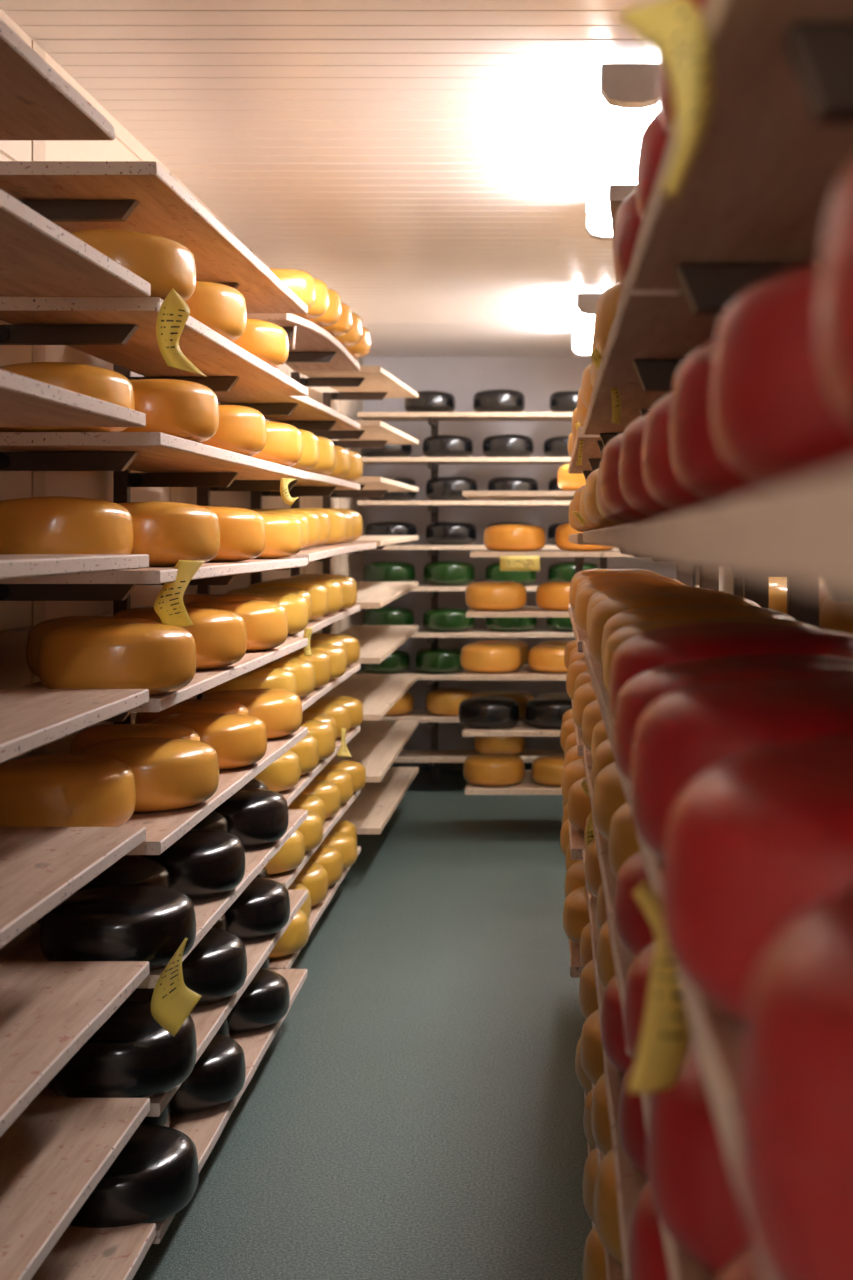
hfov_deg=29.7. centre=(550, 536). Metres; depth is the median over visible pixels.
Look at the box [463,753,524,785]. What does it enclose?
cheese wheel
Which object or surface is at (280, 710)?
cheese wheel
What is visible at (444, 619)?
cheese wheel
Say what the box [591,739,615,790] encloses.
cheese wheel
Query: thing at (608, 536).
shelf board
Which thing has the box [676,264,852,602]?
upright
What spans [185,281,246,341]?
cheese wheel
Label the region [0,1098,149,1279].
shelf board
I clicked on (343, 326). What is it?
cheese wheel
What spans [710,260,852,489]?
cheese wheel
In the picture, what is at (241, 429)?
cheese wheel
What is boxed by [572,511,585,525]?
paper label
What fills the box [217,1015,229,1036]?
upright
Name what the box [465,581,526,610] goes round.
cheese wheel
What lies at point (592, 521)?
cheese wheel
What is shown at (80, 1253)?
shelf board
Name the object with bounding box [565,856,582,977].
shelf board
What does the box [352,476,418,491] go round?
shelf board
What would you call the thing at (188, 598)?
cheese wheel
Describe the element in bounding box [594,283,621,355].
cheese wheel
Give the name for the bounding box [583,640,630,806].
shelf board
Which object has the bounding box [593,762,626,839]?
cheese wheel
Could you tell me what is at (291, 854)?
cheese wheel
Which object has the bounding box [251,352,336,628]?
upright
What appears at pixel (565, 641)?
cheese wheel
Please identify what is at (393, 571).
cheese wheel
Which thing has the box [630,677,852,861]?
cheese wheel
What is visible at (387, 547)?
shelf board
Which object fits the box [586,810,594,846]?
paper label
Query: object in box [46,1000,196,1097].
cheese wheel
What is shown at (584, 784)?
paper label
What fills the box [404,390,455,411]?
cheese wheel
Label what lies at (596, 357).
paper label
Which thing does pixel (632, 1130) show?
cheese wheel
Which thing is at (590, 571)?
cheese wheel
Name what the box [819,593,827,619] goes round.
cheese wheel
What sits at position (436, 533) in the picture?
cheese wheel
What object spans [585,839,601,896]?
cheese wheel
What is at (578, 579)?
cheese wheel
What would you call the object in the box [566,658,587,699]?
cheese wheel
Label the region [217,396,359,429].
shelf board
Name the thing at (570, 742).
cheese wheel
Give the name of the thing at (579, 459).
paper label
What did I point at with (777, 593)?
cheese wheel
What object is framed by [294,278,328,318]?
cheese wheel
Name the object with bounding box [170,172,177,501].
trim
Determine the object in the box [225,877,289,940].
cheese wheel
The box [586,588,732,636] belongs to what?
cheese wheel
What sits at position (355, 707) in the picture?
cheese wheel
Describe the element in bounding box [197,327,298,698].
upright
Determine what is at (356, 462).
cheese wheel
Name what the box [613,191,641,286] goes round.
cheese wheel
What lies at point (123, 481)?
upright
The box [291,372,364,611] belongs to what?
upright
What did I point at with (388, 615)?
cheese wheel
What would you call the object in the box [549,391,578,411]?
cheese wheel
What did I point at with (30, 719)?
shelf board
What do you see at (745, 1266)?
cheese wheel
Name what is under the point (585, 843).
cheese wheel
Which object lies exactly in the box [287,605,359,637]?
shelf board
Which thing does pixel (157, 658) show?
cheese wheel
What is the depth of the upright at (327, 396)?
7.74 m
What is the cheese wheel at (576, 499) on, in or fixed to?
on the shelf board at (577, 538)
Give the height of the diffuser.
0.066 m
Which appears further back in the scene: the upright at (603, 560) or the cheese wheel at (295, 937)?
the upright at (603, 560)
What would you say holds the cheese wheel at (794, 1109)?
on the shelf board at (717, 1035)
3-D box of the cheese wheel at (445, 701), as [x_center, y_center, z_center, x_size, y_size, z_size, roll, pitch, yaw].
[-0.552,0.920,8.926,0.290,0.140,0.288,0,0,17]
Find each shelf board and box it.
[0,19,114,139]
[0,161,307,313]
[0,189,150,296]
[0,297,307,395]
[0,369,145,426]
[0,432,306,479]
[0,554,148,578]
[0,558,307,583]
[0,689,148,763]
[0,810,307,987]
[0,827,145,948]
[0,961,148,1136]
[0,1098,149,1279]
[14,638,307,711]
[31,1223,155,1279]
[35,890,307,1116]
[119,727,307,854]
[152,969,307,1243]
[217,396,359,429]
[247,314,359,370]
[268,790,359,888]
[269,846,360,968]
[277,725,359,805]
[286,542,376,562]
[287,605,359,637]
[294,472,360,489]
[297,366,417,397]
[300,664,359,711]
[324,674,418,719]
[330,420,418,444]
[332,720,418,781]
[339,625,417,663]
[340,767,418,833]
[351,535,418,545]
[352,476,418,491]
[355,582,417,607]
[357,412,572,420]
[357,501,570,505]
[361,670,463,679]
[362,457,570,463]
[369,545,618,549]
[381,711,459,721]
[393,750,563,762]
[410,629,574,637]
[411,585,698,590]
[461,664,566,679]
[462,491,575,498]
[462,718,560,736]
[465,770,561,794]
[466,606,569,616]
[470,551,633,556]
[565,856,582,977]
[568,426,601,473]
[568,603,587,651]
[569,533,594,544]
[569,821,584,859]
[571,699,584,756]
[583,524,635,548]
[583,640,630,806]
[583,849,648,1279]
[584,269,722,434]
[584,746,635,1055]
[584,1090,594,1227]
[591,1082,624,1279]
[609,184,634,283]
[623,468,852,598]
[630,0,852,289]
[631,808,771,1279]
[641,1092,716,1279]
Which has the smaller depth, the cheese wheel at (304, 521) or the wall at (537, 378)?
the cheese wheel at (304, 521)
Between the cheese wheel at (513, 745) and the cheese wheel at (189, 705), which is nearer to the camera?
the cheese wheel at (189, 705)
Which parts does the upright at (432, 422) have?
bracket arm, bracket arm, bracket arm, bracket arm, bracket arm, bracket arm, bracket arm, bracket arm, post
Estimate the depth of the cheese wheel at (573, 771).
3.85 m
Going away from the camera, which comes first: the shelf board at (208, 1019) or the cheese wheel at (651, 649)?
the cheese wheel at (651, 649)
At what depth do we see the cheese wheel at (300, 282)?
4.70 m
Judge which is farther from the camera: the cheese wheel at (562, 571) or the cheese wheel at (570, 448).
the cheese wheel at (562, 571)
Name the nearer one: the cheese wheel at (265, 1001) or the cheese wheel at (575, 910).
the cheese wheel at (575, 910)
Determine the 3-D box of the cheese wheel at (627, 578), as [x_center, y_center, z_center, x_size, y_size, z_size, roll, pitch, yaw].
[0.204,0.161,3.913,0.289,0.122,0.292,0,0,-25]
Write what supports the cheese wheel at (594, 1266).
on the shelf board
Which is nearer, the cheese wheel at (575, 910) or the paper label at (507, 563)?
the cheese wheel at (575, 910)
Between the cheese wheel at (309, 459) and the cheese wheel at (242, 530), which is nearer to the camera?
the cheese wheel at (242, 530)
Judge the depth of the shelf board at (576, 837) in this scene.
3.48 m
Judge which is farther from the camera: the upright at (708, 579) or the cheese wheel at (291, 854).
the cheese wheel at (291, 854)
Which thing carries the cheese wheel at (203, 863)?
on the shelf board at (209, 910)
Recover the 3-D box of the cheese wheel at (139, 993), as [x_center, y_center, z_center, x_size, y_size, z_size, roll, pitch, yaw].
[-0.912,0.950,3.251,0.286,0.130,0.283,0,0,8]
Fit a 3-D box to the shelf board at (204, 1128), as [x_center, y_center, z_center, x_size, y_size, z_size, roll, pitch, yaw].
[-0.865,1.255,3.736,0.332,0.024,1.737,0,0,0]
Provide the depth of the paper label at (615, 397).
2.31 m
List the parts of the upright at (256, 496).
post, bracket arm, bracket arm, bracket arm, bracket arm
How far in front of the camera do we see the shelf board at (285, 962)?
5.23 m
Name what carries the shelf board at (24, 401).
on the upright
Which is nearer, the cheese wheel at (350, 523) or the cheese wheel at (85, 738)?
the cheese wheel at (85, 738)
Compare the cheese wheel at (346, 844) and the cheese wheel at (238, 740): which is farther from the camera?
the cheese wheel at (346, 844)
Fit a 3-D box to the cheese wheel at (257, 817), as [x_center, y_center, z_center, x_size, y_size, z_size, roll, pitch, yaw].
[-0.817,0.717,4.096,0.286,0.135,0.283,0,0,-4]
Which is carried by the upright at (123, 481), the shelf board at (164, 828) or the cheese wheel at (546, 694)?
the shelf board at (164, 828)
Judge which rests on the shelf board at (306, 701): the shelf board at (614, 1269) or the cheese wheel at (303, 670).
the cheese wheel at (303, 670)
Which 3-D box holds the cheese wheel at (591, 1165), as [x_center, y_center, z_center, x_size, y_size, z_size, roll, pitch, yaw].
[0.195,1.048,2.587,0.287,0.124,0.290,0,0,18]
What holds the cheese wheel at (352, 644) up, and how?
on the shelf board at (306, 701)
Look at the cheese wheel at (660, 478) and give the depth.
1.31 m
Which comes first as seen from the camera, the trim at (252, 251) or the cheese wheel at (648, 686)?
the cheese wheel at (648, 686)
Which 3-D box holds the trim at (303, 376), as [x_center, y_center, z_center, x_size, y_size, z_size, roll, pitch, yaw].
[-1.121,0.153,7.242,0.009,2.453,0.085,0,0,0]
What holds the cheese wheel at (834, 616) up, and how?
on the shelf board
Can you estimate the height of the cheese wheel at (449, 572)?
0.140 m
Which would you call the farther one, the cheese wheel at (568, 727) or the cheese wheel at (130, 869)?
the cheese wheel at (568, 727)
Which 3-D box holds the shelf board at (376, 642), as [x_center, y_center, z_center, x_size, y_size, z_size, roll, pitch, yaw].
[-0.855,0.483,7.345,0.349,0.058,1.750,0,0,0]
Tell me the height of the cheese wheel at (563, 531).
0.138 m
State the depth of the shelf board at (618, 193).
2.36 m
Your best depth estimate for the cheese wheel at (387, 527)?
8.81 m
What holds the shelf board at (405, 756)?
on the upright at (432, 422)
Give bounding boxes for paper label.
[151,938,201,1036]
[154,560,204,626]
[156,289,206,376]
[280,478,298,505]
[303,628,312,655]
[336,728,351,756]
[500,556,539,570]
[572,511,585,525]
[575,422,582,465]
[581,780,589,796]
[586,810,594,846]
[591,348,601,368]
[609,387,620,423]
[618,0,712,199]
[627,880,690,1092]
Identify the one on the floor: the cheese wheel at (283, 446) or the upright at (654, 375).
the upright at (654, 375)
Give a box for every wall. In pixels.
[0,9,362,957]
[362,357,675,749]
[695,568,732,593]
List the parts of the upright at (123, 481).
post, bracket arm, bracket arm, bracket arm, bracket arm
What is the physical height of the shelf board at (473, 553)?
0.024 m
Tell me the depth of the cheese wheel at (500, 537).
7.38 m
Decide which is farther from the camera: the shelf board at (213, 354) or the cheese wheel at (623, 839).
the shelf board at (213, 354)
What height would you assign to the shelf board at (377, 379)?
0.070 m
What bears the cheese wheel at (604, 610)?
on the shelf board at (595, 669)
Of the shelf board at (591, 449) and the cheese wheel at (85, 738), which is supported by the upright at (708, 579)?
the shelf board at (591, 449)
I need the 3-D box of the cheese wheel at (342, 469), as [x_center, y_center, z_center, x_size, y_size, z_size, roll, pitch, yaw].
[-0.891,-0.279,5.974,0.281,0.130,0.285,0,0,-20]
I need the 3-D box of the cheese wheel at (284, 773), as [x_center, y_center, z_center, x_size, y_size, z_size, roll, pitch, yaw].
[-0.891,0.697,4.789,0.280,0.125,0.284,0,0,38]
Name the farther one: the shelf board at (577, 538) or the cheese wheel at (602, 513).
the shelf board at (577, 538)
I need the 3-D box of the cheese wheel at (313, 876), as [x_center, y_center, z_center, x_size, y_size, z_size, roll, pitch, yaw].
[-0.891,1.170,5.382,0.281,0.135,0.284,0,0,-43]
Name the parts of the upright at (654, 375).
bracket arm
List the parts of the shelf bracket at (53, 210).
bracket arm, bracket arm, bracket arm, bracket arm, bracket arm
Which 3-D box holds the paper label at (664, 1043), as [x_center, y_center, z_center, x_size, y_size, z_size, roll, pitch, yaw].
[0.059,0.247,0.883,0.036,0.104,0.050,0,0,0]
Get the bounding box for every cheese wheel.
[0,362,134,431]
[0,496,133,553]
[0,753,135,826]
[26,616,160,676]
[36,855,170,924]
[38,621,196,694]
[39,884,195,969]
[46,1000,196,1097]
[69,1124,198,1227]
[70,229,195,300]
[70,724,199,753]
[80,737,218,811]
[113,606,216,616]
[117,501,219,566]
[121,379,218,442]
[124,608,246,669]
[125,988,153,1000]
[135,699,248,723]
[139,829,244,899]
[141,1101,169,1126]
[150,713,266,769]
[170,1033,245,1113]
[182,927,246,1005]
[183,594,264,604]
[184,600,287,650]
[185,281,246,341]
[192,811,228,831]
[199,505,265,561]
[201,405,266,455]
[201,688,301,738]
[202,666,296,696]
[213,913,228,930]
[214,787,288,847]
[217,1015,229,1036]
[225,587,311,620]
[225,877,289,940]
[229,968,289,1032]
[232,318,288,367]
[233,592,308,634]
[244,778,267,789]
[247,580,328,620]
[250,421,301,465]
[250,509,320,547]
[254,512,302,558]
[254,750,300,791]
[256,511,309,548]
[256,867,268,878]
[261,956,268,968]
[263,656,315,697]
[265,830,304,874]
[269,268,314,308]
[269,909,308,958]
[271,578,342,614]
[275,508,330,545]
[286,649,330,687]
[287,881,310,918]
[288,794,325,824]
[288,808,322,851]
[289,573,356,587]
[289,734,318,774]
[291,429,318,470]
[291,508,346,544]
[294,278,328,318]
[294,861,327,906]
[299,577,356,609]
[300,719,335,760]
[300,779,340,817]
[301,643,346,679]
[302,712,336,738]
[303,702,350,737]
[306,288,341,326]
[306,436,335,473]
[308,845,342,886]
[310,637,346,655]
[311,633,359,665]
[314,769,352,804]
[316,696,362,728]
[320,831,356,868]
[321,302,352,336]
[321,449,336,475]
[323,759,365,792]
[324,508,362,541]
[327,445,349,478]
[331,820,356,841]
[334,312,362,347]
[337,510,354,542]
[340,450,362,481]
[346,326,370,358]
[360,445,411,456]
[360,650,409,673]
[363,606,414,624]
[364,561,415,581]
[365,521,416,544]
[368,477,416,500]
[384,692,413,715]
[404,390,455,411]
[415,647,463,673]
[422,435,473,456]
[423,560,474,585]
[423,607,474,631]
[425,521,476,544]
[426,476,477,500]
[426,688,474,715]
[458,696,519,728]
[460,643,521,672]
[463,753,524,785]
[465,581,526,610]
[471,691,528,718]
[473,389,524,411]
[474,737,525,753]
[475,639,528,665]
[482,434,533,456]
[484,524,545,551]
[485,562,536,585]
[485,617,536,631]
[487,477,538,500]
[487,521,534,526]
[500,690,533,700]
[525,696,571,728]
[528,644,567,672]
[531,754,564,785]
[536,581,570,610]
[537,693,568,697]
[538,639,575,644]
[543,435,569,456]
[546,617,572,631]
[547,522,568,543]
[548,478,572,500]
[548,562,598,581]
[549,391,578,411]
[555,523,612,551]
[557,464,585,490]
[560,718,574,750]
[560,818,569,855]
[561,758,585,802]
[562,709,572,723]
[562,804,567,823]
[563,886,589,945]
[564,640,576,668]
[564,732,576,755]
[564,745,583,767]
[565,843,579,871]
[565,860,585,897]
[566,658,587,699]
[567,777,591,831]
[568,433,572,457]
[568,500,583,531]
[569,571,663,609]
[569,647,577,659]
[569,651,584,665]
[571,570,659,580]
[572,408,576,439]
[572,486,594,530]
[572,682,596,729]
[574,670,591,691]
[575,569,652,574]
[575,575,679,597]
[575,577,685,600]
[575,581,690,631]
[575,1037,591,1092]
[577,388,587,424]
[579,487,605,528]
[579,959,597,1018]
[580,922,592,967]
[580,1009,603,1084]
[581,364,592,408]
[582,700,601,750]
[582,1147,597,1222]
[583,1089,595,1148]
[583,1226,606,1279]
[584,468,619,526]
[584,493,608,526]
[584,814,589,850]
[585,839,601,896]
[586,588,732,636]
[587,584,711,611]
[588,592,759,664]
[590,360,596,387]
[591,719,607,760]
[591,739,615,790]
[591,1073,612,1155]
[592,333,598,374]
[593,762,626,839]
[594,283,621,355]
[594,1148,622,1264]
[596,469,626,524]
[596,883,606,929]
[597,462,641,523]
[597,920,615,987]
[600,433,657,522]
[601,603,796,664]
[601,975,633,1074]
[603,617,819,694]
[609,622,852,719]
[609,802,640,879]
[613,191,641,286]
[613,654,852,781]
[614,851,654,955]
[619,414,680,517]
[619,1062,647,1178]
[623,940,692,1062]
[628,1183,669,1279]
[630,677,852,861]
[635,110,668,220]
[642,393,714,512]
[647,1036,751,1276]
[657,0,705,134]
[662,735,852,1022]
[669,340,767,503]
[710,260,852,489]
[716,1243,762,1279]
[736,887,852,1279]
[769,584,786,613]
[817,164,852,429]
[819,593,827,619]
[819,597,852,633]
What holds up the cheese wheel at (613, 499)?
on the shelf board at (608, 536)
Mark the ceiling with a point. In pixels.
(428, 163)
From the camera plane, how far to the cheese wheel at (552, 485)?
8.83 m
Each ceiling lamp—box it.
[572,293,601,355]
[586,64,658,239]
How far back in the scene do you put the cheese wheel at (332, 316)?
5.32 m
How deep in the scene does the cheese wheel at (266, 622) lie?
4.01 m
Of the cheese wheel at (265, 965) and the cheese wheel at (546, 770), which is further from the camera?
the cheese wheel at (546, 770)
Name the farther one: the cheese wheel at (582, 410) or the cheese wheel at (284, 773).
the cheese wheel at (284, 773)
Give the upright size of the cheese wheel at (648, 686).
0.115 m
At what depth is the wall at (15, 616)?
3.84 m
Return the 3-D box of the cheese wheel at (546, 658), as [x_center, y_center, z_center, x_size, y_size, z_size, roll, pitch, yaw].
[0.037,0.569,7.500,0.289,0.127,0.286,0,0,-4]
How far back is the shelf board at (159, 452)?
3.10 m
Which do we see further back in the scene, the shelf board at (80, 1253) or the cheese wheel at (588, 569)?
the cheese wheel at (588, 569)
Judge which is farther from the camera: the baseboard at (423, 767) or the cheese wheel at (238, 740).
the baseboard at (423, 767)
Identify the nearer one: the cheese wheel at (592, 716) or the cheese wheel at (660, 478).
the cheese wheel at (660, 478)
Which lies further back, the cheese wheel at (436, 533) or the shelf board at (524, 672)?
the cheese wheel at (436, 533)
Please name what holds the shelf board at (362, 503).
on the upright at (432, 422)
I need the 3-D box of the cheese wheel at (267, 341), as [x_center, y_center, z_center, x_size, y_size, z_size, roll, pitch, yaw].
[-0.815,-0.492,4.096,0.283,0.123,0.287,0,0,-39]
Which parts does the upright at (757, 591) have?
bracket arm, post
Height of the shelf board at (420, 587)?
0.024 m
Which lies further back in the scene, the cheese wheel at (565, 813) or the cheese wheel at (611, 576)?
the cheese wheel at (565, 813)
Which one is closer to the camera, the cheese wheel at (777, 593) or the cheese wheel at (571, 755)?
the cheese wheel at (777, 593)
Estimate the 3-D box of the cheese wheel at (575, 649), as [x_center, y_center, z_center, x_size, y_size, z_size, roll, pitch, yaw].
[0.198,0.382,4.828,0.288,0.123,0.286,0,0,34]
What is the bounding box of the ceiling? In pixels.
[0,0,658,356]
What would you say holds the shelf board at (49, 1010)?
on the upright
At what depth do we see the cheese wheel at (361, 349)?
6.21 m
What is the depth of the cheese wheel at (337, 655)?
5.62 m
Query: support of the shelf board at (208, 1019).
on the upright at (123, 481)
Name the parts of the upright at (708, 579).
bracket arm, post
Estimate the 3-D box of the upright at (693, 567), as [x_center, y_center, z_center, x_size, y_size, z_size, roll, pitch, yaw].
[0.700,0.570,7.713,0.040,1.660,0.624,0,0,0]
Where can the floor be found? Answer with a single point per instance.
(415, 1111)
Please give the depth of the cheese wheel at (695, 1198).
0.92 m
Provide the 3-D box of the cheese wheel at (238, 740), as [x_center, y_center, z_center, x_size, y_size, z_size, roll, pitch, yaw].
[-0.819,0.484,3.806,0.284,0.123,0.281,0,0,0]
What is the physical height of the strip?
0.065 m
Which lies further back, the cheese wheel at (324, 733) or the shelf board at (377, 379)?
the shelf board at (377, 379)
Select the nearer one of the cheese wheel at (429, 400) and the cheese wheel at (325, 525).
the cheese wheel at (325, 525)
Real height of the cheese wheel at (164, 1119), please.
0.132 m
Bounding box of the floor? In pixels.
[132,772,591,1279]
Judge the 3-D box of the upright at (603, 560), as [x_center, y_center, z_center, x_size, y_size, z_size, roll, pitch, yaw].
[0.300,0.350,8.983,0.040,2.100,0.384,0,0,0]
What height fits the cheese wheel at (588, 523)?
0.121 m
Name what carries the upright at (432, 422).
on the floor
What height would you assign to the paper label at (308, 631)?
0.082 m
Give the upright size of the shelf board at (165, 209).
0.024 m
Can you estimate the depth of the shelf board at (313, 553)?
5.28 m
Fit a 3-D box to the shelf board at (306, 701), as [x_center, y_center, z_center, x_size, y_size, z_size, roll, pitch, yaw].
[-0.900,0.526,5.522,0.272,0.036,1.795,0,0,0]
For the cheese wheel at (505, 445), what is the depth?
8.81 m
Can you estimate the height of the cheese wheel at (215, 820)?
0.131 m
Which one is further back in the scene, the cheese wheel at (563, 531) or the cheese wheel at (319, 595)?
the cheese wheel at (563, 531)
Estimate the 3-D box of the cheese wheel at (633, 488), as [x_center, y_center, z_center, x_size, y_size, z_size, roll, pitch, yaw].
[0.215,-0.076,1.670,0.288,0.121,0.291,0,0,20]
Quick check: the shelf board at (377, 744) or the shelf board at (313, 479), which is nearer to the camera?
the shelf board at (313, 479)
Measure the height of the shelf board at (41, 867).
0.024 m
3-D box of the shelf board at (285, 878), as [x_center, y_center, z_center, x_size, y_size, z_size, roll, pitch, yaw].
[-0.900,1.014,5.522,0.272,0.031,1.795,0,0,0]
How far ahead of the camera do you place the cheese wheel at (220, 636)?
3.45 m
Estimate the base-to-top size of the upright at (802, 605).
1.960 m
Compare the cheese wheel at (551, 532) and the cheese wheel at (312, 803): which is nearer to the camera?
the cheese wheel at (312, 803)
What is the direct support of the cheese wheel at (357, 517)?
on the shelf board at (313, 553)
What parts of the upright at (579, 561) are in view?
bracket arm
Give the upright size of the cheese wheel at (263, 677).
0.128 m
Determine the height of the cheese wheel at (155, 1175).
0.129 m
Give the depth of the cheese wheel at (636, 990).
1.26 m
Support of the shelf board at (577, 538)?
on the upright at (708, 579)
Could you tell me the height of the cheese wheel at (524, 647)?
0.133 m
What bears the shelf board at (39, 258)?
on the upright
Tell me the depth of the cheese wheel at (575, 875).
3.85 m
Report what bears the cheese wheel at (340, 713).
on the shelf board at (292, 793)
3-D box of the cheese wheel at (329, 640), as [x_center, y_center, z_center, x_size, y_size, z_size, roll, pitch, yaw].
[-0.903,0.441,5.973,0.283,0.132,0.280,0,0,8]
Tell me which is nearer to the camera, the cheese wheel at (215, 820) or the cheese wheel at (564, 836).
the cheese wheel at (215, 820)
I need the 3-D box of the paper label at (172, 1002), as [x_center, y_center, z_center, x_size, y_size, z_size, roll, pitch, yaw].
[-0.668,0.799,2.834,0.079,0.164,0.062,0,0,-36]
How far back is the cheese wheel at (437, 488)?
8.80 m
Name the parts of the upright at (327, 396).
post, bracket arm, bracket arm, bracket arm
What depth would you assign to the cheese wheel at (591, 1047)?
2.53 m
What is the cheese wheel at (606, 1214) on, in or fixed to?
on the shelf board at (614, 1269)
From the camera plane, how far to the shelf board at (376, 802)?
7.16 m
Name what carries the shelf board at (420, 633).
on the upright at (432, 422)
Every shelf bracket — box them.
[0,200,138,721]
[783,23,852,124]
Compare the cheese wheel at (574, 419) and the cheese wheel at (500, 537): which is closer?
the cheese wheel at (574, 419)
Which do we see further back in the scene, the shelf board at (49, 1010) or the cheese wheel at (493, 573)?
the cheese wheel at (493, 573)
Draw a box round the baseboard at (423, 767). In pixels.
[390,763,531,771]
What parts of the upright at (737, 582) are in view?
bracket arm, post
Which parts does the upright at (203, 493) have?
post, bracket arm, bracket arm, bracket arm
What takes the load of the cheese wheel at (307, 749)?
on the shelf board at (292, 793)
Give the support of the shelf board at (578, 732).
on the upright at (708, 579)
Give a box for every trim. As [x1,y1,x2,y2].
[30,40,44,932]
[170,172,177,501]
[250,249,254,584]
[302,374,305,573]
[338,400,341,632]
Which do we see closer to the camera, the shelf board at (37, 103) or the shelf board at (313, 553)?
the shelf board at (37, 103)
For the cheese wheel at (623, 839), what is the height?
0.122 m
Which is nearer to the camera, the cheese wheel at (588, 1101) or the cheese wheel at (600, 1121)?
the cheese wheel at (600, 1121)
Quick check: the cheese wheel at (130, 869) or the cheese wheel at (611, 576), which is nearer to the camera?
the cheese wheel at (130, 869)
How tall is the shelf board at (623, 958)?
0.024 m
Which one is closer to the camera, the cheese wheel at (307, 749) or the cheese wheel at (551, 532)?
the cheese wheel at (307, 749)
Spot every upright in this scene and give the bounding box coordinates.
[113,283,239,723]
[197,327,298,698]
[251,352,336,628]
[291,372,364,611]
[323,392,387,633]
[427,417,437,781]
[575,557,583,573]
[582,471,692,586]
[588,458,718,590]
[597,440,742,596]
[599,433,768,608]
[600,557,606,568]
[633,360,742,577]
[640,409,818,627]
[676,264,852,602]
[693,567,694,586]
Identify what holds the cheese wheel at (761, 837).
on the shelf board at (717, 1035)
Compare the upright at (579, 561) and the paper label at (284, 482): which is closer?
the paper label at (284, 482)
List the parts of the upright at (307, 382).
post, bracket arm, bracket arm, bracket arm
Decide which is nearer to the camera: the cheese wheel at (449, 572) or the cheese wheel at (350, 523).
the cheese wheel at (350, 523)
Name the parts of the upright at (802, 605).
bracket arm, post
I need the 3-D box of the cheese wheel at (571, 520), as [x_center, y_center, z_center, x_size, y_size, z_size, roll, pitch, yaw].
[0.196,-0.072,4.834,0.288,0.122,0.291,0,0,-12]
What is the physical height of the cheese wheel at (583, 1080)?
0.123 m
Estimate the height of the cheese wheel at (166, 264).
0.123 m
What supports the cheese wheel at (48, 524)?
on the shelf board at (150, 575)
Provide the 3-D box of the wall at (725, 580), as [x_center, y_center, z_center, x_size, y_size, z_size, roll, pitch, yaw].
[0.910,0.163,2.975,0.100,2.515,13.350,0,0,0]
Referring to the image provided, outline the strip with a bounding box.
[292,326,295,348]
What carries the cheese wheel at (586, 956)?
on the shelf board at (614, 1269)
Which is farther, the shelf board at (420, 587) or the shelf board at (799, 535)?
the shelf board at (420, 587)
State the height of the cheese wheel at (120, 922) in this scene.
0.127 m
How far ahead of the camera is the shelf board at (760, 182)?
0.94 m
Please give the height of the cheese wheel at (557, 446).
0.125 m
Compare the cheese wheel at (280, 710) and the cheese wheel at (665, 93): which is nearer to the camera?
the cheese wheel at (665, 93)
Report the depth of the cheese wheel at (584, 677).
3.87 m
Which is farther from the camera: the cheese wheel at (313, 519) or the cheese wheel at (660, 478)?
the cheese wheel at (313, 519)
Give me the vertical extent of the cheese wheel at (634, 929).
0.116 m
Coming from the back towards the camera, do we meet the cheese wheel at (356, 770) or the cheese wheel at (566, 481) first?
the cheese wheel at (566, 481)
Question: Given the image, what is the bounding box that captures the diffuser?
[573,308,594,353]
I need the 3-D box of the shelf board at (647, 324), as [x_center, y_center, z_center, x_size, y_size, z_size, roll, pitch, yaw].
[0.229,-0.228,2.405,0.324,0.024,1.950,0,0,0]
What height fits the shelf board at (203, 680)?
0.024 m
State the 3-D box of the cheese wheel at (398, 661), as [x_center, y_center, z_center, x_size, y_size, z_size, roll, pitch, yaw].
[-0.932,0.692,8.926,0.291,0.131,0.288,0,0,12]
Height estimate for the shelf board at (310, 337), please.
0.080 m
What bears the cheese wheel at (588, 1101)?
on the shelf board at (590, 1148)
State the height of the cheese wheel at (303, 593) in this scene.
0.128 m
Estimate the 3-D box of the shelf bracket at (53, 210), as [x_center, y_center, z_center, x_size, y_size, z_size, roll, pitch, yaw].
[-0.949,0.350,3.060,0.317,2.100,0.074,0,0,0]
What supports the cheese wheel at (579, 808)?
on the shelf board at (576, 837)
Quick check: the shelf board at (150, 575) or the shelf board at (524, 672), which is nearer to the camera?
the shelf board at (150, 575)
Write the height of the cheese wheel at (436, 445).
0.129 m
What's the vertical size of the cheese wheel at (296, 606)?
0.128 m
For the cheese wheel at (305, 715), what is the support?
on the shelf board at (292, 793)
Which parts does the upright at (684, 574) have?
bracket arm, post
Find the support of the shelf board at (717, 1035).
on the upright at (708, 288)
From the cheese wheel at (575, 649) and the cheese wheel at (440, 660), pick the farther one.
the cheese wheel at (440, 660)
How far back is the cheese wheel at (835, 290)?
0.45 m
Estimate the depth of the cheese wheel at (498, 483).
8.82 m
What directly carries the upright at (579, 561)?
on the floor
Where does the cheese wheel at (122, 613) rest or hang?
on the shelf board at (203, 680)
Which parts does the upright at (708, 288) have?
bracket arm, bracket arm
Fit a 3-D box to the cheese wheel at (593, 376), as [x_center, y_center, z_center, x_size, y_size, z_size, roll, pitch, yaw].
[0.214,-0.303,2.891,0.287,0.125,0.289,0,0,15]
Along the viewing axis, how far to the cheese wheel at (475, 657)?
7.39 m
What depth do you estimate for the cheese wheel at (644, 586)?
3.17 m
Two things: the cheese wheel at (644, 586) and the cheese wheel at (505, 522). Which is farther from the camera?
the cheese wheel at (505, 522)
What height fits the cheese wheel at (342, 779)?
0.127 m
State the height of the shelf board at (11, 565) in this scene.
0.024 m
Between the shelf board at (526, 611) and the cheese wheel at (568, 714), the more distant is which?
the shelf board at (526, 611)

